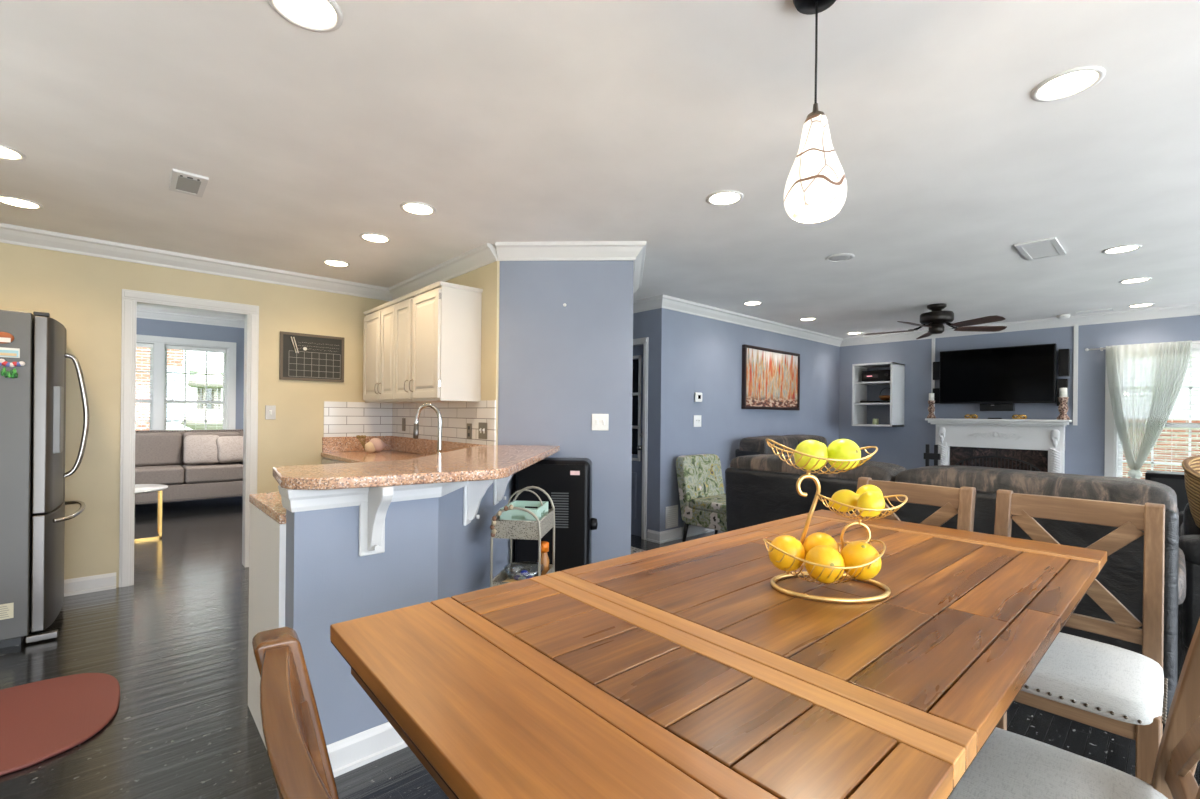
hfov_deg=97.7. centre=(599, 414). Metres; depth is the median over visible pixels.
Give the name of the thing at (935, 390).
speaker
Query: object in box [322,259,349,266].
recessed light
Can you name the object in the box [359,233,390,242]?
recessed light
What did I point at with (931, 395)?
candle
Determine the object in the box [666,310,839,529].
wall
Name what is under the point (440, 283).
trim
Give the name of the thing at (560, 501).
grille
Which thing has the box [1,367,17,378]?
magnet
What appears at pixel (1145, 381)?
sheer curtain
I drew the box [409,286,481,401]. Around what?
upper cabinet
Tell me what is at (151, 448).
cushion
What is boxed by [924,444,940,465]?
stand
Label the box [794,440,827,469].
citrus fruit
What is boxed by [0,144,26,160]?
recessed light
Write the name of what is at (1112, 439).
window
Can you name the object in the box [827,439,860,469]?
citrus fruit
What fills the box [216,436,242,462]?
throw pillow
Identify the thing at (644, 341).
door frame
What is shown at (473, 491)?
bracket
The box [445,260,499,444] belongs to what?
wall
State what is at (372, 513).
bracket
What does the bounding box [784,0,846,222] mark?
pendant lamp
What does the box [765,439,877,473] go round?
basket
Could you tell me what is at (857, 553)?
orange
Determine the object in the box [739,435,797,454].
cushion
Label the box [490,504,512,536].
garland
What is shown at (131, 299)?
doorway
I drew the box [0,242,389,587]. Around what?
wall
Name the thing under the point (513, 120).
ceiling
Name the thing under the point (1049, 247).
ceiling vent
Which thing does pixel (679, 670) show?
dining table
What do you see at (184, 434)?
cushion
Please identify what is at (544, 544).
juice bottle
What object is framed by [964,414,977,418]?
knot
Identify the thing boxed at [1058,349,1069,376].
speaker
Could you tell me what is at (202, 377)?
gazebo
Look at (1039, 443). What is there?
fireplace mantel
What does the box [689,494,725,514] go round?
seat cushion
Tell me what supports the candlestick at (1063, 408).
on the fireplace mantel
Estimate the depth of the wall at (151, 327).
7.49 m
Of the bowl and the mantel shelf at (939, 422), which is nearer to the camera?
the mantel shelf at (939, 422)
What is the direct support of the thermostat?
attached to the wall at (705, 354)
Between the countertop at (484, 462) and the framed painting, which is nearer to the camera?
the countertop at (484, 462)
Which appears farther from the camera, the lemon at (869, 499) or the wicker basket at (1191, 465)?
the wicker basket at (1191, 465)
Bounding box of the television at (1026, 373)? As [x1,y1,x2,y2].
[939,343,1056,403]
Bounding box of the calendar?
[279,331,344,381]
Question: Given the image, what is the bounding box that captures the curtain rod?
[1085,342,1199,350]
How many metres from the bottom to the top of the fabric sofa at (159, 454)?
1.002 m
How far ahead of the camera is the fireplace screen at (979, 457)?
6.42 m
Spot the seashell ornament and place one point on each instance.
(375, 444)
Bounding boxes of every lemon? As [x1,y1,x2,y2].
[828,489,859,511]
[856,485,882,495]
[857,491,884,516]
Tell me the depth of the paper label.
2.77 m
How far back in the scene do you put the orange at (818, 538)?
1.15 m
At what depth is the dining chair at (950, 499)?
1.88 m
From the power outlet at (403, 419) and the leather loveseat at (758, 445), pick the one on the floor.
the leather loveseat at (758, 445)
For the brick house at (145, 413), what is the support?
on the lawn
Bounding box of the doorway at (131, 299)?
[119,289,258,586]
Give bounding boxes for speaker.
[933,362,939,379]
[933,388,938,403]
[980,403,1014,410]
[1057,379,1067,405]
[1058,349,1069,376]
[1145,470,1187,536]
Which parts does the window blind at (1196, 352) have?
head rail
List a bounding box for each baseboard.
[64,572,115,596]
[326,722,407,777]
[646,525,714,543]
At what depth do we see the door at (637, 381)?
5.51 m
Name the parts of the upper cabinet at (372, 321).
door, raised panel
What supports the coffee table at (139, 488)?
on the floor
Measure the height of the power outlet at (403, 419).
0.118 m
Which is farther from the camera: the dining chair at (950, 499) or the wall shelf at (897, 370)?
the wall shelf at (897, 370)
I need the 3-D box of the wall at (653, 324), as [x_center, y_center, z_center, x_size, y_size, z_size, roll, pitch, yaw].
[0.091,0.051,5.843,0.103,2.440,1.636,1,0,-42]
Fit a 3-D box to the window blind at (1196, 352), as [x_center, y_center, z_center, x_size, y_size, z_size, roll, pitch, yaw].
[5.947,0.115,5.447,0.050,1.530,0.800,1,0,-42]
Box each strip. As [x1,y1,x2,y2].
[931,338,934,414]
[1073,325,1077,424]
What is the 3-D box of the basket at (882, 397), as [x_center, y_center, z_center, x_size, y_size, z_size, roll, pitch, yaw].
[3.942,-0.278,7.203,0.200,0.184,0.200,1,0,-42]
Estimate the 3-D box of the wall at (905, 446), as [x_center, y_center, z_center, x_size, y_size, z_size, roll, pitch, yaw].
[5.752,0.107,5.699,0.120,2.440,6.194,1,0,-42]
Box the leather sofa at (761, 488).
[725,454,1185,715]
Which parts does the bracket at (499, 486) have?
plate, scroll arm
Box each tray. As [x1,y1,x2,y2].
[491,509,554,539]
[492,562,553,586]
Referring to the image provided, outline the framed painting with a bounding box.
[741,344,799,409]
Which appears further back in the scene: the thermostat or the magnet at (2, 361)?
the thermostat
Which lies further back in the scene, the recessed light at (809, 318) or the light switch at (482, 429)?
the recessed light at (809, 318)
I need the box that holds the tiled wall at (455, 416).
[392,400,495,444]
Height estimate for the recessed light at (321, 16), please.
0.008 m
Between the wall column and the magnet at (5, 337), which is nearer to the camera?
the magnet at (5, 337)
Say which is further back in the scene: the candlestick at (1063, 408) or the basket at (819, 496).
the candlestick at (1063, 408)
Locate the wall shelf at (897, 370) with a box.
[852,362,904,426]
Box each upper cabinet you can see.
[363,309,393,402]
[377,297,439,402]
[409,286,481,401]
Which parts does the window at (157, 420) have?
sash, sash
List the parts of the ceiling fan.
blade, blade, blade, blade, blade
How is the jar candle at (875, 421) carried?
in the wall shelf at (897, 370)
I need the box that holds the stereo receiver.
[862,370,889,381]
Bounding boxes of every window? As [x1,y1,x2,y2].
[135,334,235,429]
[1104,341,1199,476]
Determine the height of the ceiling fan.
0.298 m
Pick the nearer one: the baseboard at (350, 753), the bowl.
the baseboard at (350, 753)
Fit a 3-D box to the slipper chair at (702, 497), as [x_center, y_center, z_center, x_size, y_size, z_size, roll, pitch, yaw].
[1.255,0.854,5.181,0.650,0.862,0.826,1,0,-42]
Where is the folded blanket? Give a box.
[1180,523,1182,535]
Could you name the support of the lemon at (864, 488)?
in the fruit stand at (818, 495)
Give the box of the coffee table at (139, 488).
[134,484,167,540]
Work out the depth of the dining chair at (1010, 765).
0.91 m
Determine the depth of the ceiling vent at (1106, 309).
5.62 m
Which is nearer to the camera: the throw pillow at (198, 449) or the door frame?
the door frame
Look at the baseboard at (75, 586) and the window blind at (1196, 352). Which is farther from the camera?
the window blind at (1196, 352)
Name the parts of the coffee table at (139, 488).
leg frame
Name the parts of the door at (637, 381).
pane, glazing frame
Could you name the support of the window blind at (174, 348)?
attached to the window at (157, 420)
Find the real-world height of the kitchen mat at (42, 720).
0.017 m
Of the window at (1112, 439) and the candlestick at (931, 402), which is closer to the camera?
the window at (1112, 439)
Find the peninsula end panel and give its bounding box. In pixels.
[248,503,285,749]
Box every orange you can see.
[768,535,804,570]
[803,532,838,556]
[805,545,844,582]
[841,541,881,579]
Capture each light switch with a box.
[265,405,275,418]
[478,422,486,438]
[592,414,608,430]
[694,415,700,426]
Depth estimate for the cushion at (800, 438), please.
6.37 m
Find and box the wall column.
[498,260,633,563]
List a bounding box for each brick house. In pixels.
[135,347,222,429]
[1122,419,1199,479]
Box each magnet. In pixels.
[0,332,13,342]
[0,347,19,357]
[0,359,24,366]
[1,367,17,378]
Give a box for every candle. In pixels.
[872,418,878,424]
[929,393,933,399]
[1059,388,1066,396]
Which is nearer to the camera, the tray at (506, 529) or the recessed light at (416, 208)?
the tray at (506, 529)
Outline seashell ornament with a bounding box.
[356,435,386,452]
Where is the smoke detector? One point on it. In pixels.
(1061, 316)
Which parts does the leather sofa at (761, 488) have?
armrest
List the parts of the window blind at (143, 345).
head rail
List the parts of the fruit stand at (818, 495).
stem, stem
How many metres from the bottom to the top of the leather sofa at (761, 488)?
0.970 m
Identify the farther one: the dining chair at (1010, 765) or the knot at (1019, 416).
the knot at (1019, 416)
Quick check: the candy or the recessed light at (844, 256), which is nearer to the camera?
the candy
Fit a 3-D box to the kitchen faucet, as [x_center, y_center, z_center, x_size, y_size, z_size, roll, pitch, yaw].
[-0.983,0.142,3.052,0.212,0.416,0.056,1,0,8]
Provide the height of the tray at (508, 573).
0.064 m
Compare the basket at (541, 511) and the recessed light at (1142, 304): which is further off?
the recessed light at (1142, 304)
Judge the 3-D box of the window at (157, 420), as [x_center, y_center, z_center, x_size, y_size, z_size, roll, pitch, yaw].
[-6.046,-0.333,7.123,1.830,1.455,0.180,1,0,-42]
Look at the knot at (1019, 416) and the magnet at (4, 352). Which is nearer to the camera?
the magnet at (4, 352)
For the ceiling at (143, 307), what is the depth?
7.12 m
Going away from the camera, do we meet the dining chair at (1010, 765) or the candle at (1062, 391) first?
the dining chair at (1010, 765)
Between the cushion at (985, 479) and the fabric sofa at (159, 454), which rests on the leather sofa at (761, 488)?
the cushion at (985, 479)
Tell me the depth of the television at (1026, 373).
6.35 m
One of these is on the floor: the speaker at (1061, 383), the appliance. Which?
the appliance
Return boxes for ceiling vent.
[169,169,208,197]
[1014,237,1065,260]
[1076,308,1112,313]
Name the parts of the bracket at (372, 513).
plate, scroll arm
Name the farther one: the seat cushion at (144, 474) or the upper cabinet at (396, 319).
the seat cushion at (144, 474)
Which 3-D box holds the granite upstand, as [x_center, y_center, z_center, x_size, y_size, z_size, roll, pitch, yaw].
[-1.596,0.276,4.146,0.620,0.134,1.879,1,0,-42]
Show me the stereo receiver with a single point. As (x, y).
(875, 375)
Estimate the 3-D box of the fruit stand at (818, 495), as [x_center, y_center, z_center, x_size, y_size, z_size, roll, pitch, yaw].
[0.508,0.214,1.131,0.307,0.321,0.200,1,0,0]
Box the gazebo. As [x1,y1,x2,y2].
[181,369,222,429]
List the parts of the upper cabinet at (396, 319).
door, raised panel, raised panel, door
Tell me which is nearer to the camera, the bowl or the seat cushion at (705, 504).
the seat cushion at (705, 504)
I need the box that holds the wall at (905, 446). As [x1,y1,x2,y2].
[839,315,1199,475]
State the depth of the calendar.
4.56 m
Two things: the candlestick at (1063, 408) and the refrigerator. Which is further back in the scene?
the candlestick at (1063, 408)
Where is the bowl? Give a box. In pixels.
[879,395,889,400]
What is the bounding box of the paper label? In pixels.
[0,603,13,619]
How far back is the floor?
2.42 m
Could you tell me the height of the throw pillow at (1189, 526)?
0.340 m
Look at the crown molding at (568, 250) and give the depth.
3.59 m
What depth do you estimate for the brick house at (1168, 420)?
9.11 m
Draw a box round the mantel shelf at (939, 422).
[925,418,1071,426]
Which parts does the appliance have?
knob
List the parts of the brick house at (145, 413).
pane, door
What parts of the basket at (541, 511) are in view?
carry handle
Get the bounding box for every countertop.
[249,450,428,523]
[273,445,559,489]
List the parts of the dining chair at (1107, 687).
leg, rail, rail, seat, nailhead trim, rail, leg, leg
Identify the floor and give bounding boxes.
[0,497,1199,798]
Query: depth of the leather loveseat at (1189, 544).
2.79 m
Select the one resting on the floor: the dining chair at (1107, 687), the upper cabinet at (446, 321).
the dining chair at (1107, 687)
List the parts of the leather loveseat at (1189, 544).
armrest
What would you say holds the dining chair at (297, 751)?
on the floor
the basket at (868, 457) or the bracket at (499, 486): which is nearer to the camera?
the basket at (868, 457)
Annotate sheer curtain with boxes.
[1106,340,1191,478]
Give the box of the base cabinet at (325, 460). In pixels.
[322,457,346,463]
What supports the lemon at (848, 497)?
in the fruit stand at (818, 495)
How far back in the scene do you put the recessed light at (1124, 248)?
3.58 m
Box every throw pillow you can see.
[184,435,218,464]
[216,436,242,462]
[1183,502,1199,534]
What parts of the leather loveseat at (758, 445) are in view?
frame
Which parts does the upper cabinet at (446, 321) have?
raised panel, door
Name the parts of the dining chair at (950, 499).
leg, rail, leg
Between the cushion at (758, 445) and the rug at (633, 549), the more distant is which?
the cushion at (758, 445)
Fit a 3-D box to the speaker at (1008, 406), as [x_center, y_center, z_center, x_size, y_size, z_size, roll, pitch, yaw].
[4.890,-0.088,6.449,0.150,0.090,0.330,1,0,-42]
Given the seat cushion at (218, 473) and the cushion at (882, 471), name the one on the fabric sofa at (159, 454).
the seat cushion at (218, 473)
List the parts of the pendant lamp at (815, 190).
lamp shade, cord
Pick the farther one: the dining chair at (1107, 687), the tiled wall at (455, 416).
the tiled wall at (455, 416)
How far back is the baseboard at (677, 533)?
5.32 m
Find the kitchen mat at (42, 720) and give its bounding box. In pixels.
[0,673,119,775]
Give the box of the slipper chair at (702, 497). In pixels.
[676,454,726,541]
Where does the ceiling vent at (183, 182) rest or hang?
in the ceiling at (513, 120)
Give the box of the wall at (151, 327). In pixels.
[136,318,243,504]
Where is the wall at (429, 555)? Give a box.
[285,473,515,744]
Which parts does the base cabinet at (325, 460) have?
door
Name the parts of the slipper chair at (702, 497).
leg, seat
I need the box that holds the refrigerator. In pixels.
[0,309,88,647]
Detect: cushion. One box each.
[135,432,181,465]
[135,465,183,484]
[182,432,239,462]
[182,462,242,483]
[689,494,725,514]
[730,454,906,481]
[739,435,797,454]
[784,434,826,446]
[895,465,1176,512]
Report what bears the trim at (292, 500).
attached to the wall at (429, 555)
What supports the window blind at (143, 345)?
attached to the window at (157, 420)
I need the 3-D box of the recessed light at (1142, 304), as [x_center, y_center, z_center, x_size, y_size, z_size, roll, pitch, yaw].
[5.511,-1.111,5.338,0.196,0.008,0.196,1,0,-42]
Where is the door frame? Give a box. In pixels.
[633,337,648,539]
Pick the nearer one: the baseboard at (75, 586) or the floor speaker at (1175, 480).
the baseboard at (75, 586)
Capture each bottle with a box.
[541,541,548,574]
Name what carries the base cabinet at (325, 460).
on the floor
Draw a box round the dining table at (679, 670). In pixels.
[330,510,1106,798]
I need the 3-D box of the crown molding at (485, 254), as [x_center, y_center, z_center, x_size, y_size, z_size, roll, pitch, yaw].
[-2.485,-1.142,3.319,3.070,0.105,1.890,1,0,-42]
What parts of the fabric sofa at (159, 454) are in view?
seat frame, frame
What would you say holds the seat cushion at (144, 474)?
on the fabric sofa at (159, 454)
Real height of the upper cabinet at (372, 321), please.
0.790 m
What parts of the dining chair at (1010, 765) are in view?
seat, leg, rail, leg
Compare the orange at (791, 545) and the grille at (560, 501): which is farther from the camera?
the grille at (560, 501)
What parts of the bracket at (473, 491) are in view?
plate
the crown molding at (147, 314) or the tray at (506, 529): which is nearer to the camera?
the tray at (506, 529)
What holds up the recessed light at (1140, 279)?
in the ceiling at (513, 120)
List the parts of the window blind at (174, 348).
head rail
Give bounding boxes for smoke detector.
[1057,314,1070,318]
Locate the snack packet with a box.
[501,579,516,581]
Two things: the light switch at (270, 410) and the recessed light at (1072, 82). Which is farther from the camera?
the light switch at (270, 410)
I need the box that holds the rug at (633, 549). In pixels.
[631,547,645,553]
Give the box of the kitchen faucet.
[413,403,441,453]
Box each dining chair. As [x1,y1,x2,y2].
[252,627,338,798]
[855,477,975,531]
[948,618,1199,798]
[994,489,1167,784]
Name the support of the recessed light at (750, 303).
in the ceiling at (513, 120)
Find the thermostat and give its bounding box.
[694,392,701,401]
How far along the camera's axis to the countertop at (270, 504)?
3.98 m
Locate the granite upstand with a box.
[322,436,481,454]
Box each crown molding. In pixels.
[0,223,497,300]
[137,309,243,327]
[495,241,646,293]
[633,295,1199,346]
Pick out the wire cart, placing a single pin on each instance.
(506, 529)
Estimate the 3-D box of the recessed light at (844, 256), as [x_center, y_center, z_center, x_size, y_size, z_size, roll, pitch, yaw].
[1.759,-1.149,3.846,0.196,0.008,0.196,1,0,-42]
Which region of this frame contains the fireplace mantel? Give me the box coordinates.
[925,418,1071,472]
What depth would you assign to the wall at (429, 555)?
1.90 m
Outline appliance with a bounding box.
[515,457,597,571]
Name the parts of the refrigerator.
freezer drawer, door, door, handle, handle, handle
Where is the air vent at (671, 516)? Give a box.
[665,505,677,528]
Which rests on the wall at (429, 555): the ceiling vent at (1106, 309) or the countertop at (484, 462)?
the countertop at (484, 462)
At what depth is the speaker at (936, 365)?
6.90 m
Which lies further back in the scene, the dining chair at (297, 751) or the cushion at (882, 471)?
the cushion at (882, 471)
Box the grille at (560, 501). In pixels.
[551,493,568,527]
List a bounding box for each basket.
[500,489,547,520]
[763,538,885,584]
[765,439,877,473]
[817,494,907,519]
[879,388,889,400]
[1181,455,1199,527]
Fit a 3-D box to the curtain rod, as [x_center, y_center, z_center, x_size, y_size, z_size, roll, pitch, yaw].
[6.162,-0.713,5.082,0.116,0.032,2.140,1,0,-42]
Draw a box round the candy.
[520,570,527,574]
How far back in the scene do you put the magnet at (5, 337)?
2.75 m
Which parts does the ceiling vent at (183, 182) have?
damper plate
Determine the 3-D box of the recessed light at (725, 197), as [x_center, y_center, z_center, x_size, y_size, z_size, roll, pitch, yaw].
[0.670,-1.159,2.814,0.196,0.008,0.196,1,0,-42]
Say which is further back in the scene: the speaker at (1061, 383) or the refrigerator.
the speaker at (1061, 383)
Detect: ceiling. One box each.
[0,0,1199,338]
[137,305,243,319]
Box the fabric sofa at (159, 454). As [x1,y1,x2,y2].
[135,429,242,513]
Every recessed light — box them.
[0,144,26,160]
[0,195,43,209]
[267,0,342,32]
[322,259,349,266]
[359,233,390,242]
[400,202,435,215]
[706,190,742,205]
[743,301,761,305]
[799,317,816,320]
[825,253,854,261]
[1031,66,1105,101]
[1102,244,1141,253]
[1119,277,1151,283]
[1127,303,1154,307]
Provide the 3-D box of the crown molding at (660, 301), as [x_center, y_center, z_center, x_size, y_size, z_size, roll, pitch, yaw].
[3.604,-1.081,4.888,4.168,0.105,7.600,1,0,-42]
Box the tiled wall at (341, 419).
[324,401,391,451]
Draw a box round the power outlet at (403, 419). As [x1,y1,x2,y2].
[402,418,405,430]
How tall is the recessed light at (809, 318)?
0.008 m
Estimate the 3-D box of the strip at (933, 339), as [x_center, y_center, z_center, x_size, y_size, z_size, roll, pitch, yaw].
[4.462,-0.455,7.019,0.023,1.140,0.036,1,0,-42]
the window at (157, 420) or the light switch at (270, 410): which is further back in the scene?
the window at (157, 420)
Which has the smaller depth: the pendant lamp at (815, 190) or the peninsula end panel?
the pendant lamp at (815, 190)
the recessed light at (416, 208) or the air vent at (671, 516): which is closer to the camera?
the recessed light at (416, 208)
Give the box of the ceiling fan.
[864,303,1006,338]
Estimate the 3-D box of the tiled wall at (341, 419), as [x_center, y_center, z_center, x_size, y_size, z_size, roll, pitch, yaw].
[-2.220,0.112,4.843,0.608,0.452,0.009,1,0,-42]
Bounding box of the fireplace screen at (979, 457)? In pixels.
[955,456,1040,471]
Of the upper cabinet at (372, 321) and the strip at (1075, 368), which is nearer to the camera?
the upper cabinet at (372, 321)
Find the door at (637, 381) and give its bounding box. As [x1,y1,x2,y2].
[631,345,642,536]
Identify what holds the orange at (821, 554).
in the fruit stand at (818, 495)
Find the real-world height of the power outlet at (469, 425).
0.118 m
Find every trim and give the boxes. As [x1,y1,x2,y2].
[278,481,465,511]
[363,281,482,314]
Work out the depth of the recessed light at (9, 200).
2.97 m
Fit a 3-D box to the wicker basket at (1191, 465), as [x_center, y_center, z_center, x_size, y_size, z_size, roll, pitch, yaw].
[3.302,0.438,2.663,0.462,0.434,0.463,1,0,-33]
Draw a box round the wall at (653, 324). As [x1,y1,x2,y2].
[633,308,668,531]
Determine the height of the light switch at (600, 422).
0.115 m
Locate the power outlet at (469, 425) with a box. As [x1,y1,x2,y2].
[467,423,471,438]
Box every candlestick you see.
[927,393,935,417]
[1056,388,1069,419]
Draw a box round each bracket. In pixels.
[359,486,392,556]
[463,479,496,525]
[493,475,512,504]
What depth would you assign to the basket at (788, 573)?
1.11 m
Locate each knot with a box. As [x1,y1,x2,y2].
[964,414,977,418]
[1012,414,1026,418]
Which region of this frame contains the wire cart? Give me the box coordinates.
[490,486,554,586]
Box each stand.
[763,439,907,602]
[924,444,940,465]
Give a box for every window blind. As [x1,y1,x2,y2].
[135,343,152,427]
[164,345,225,429]
[1118,350,1199,476]
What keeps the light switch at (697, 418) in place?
attached to the wall at (705, 354)
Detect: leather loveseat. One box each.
[735,434,826,456]
[1179,511,1199,648]

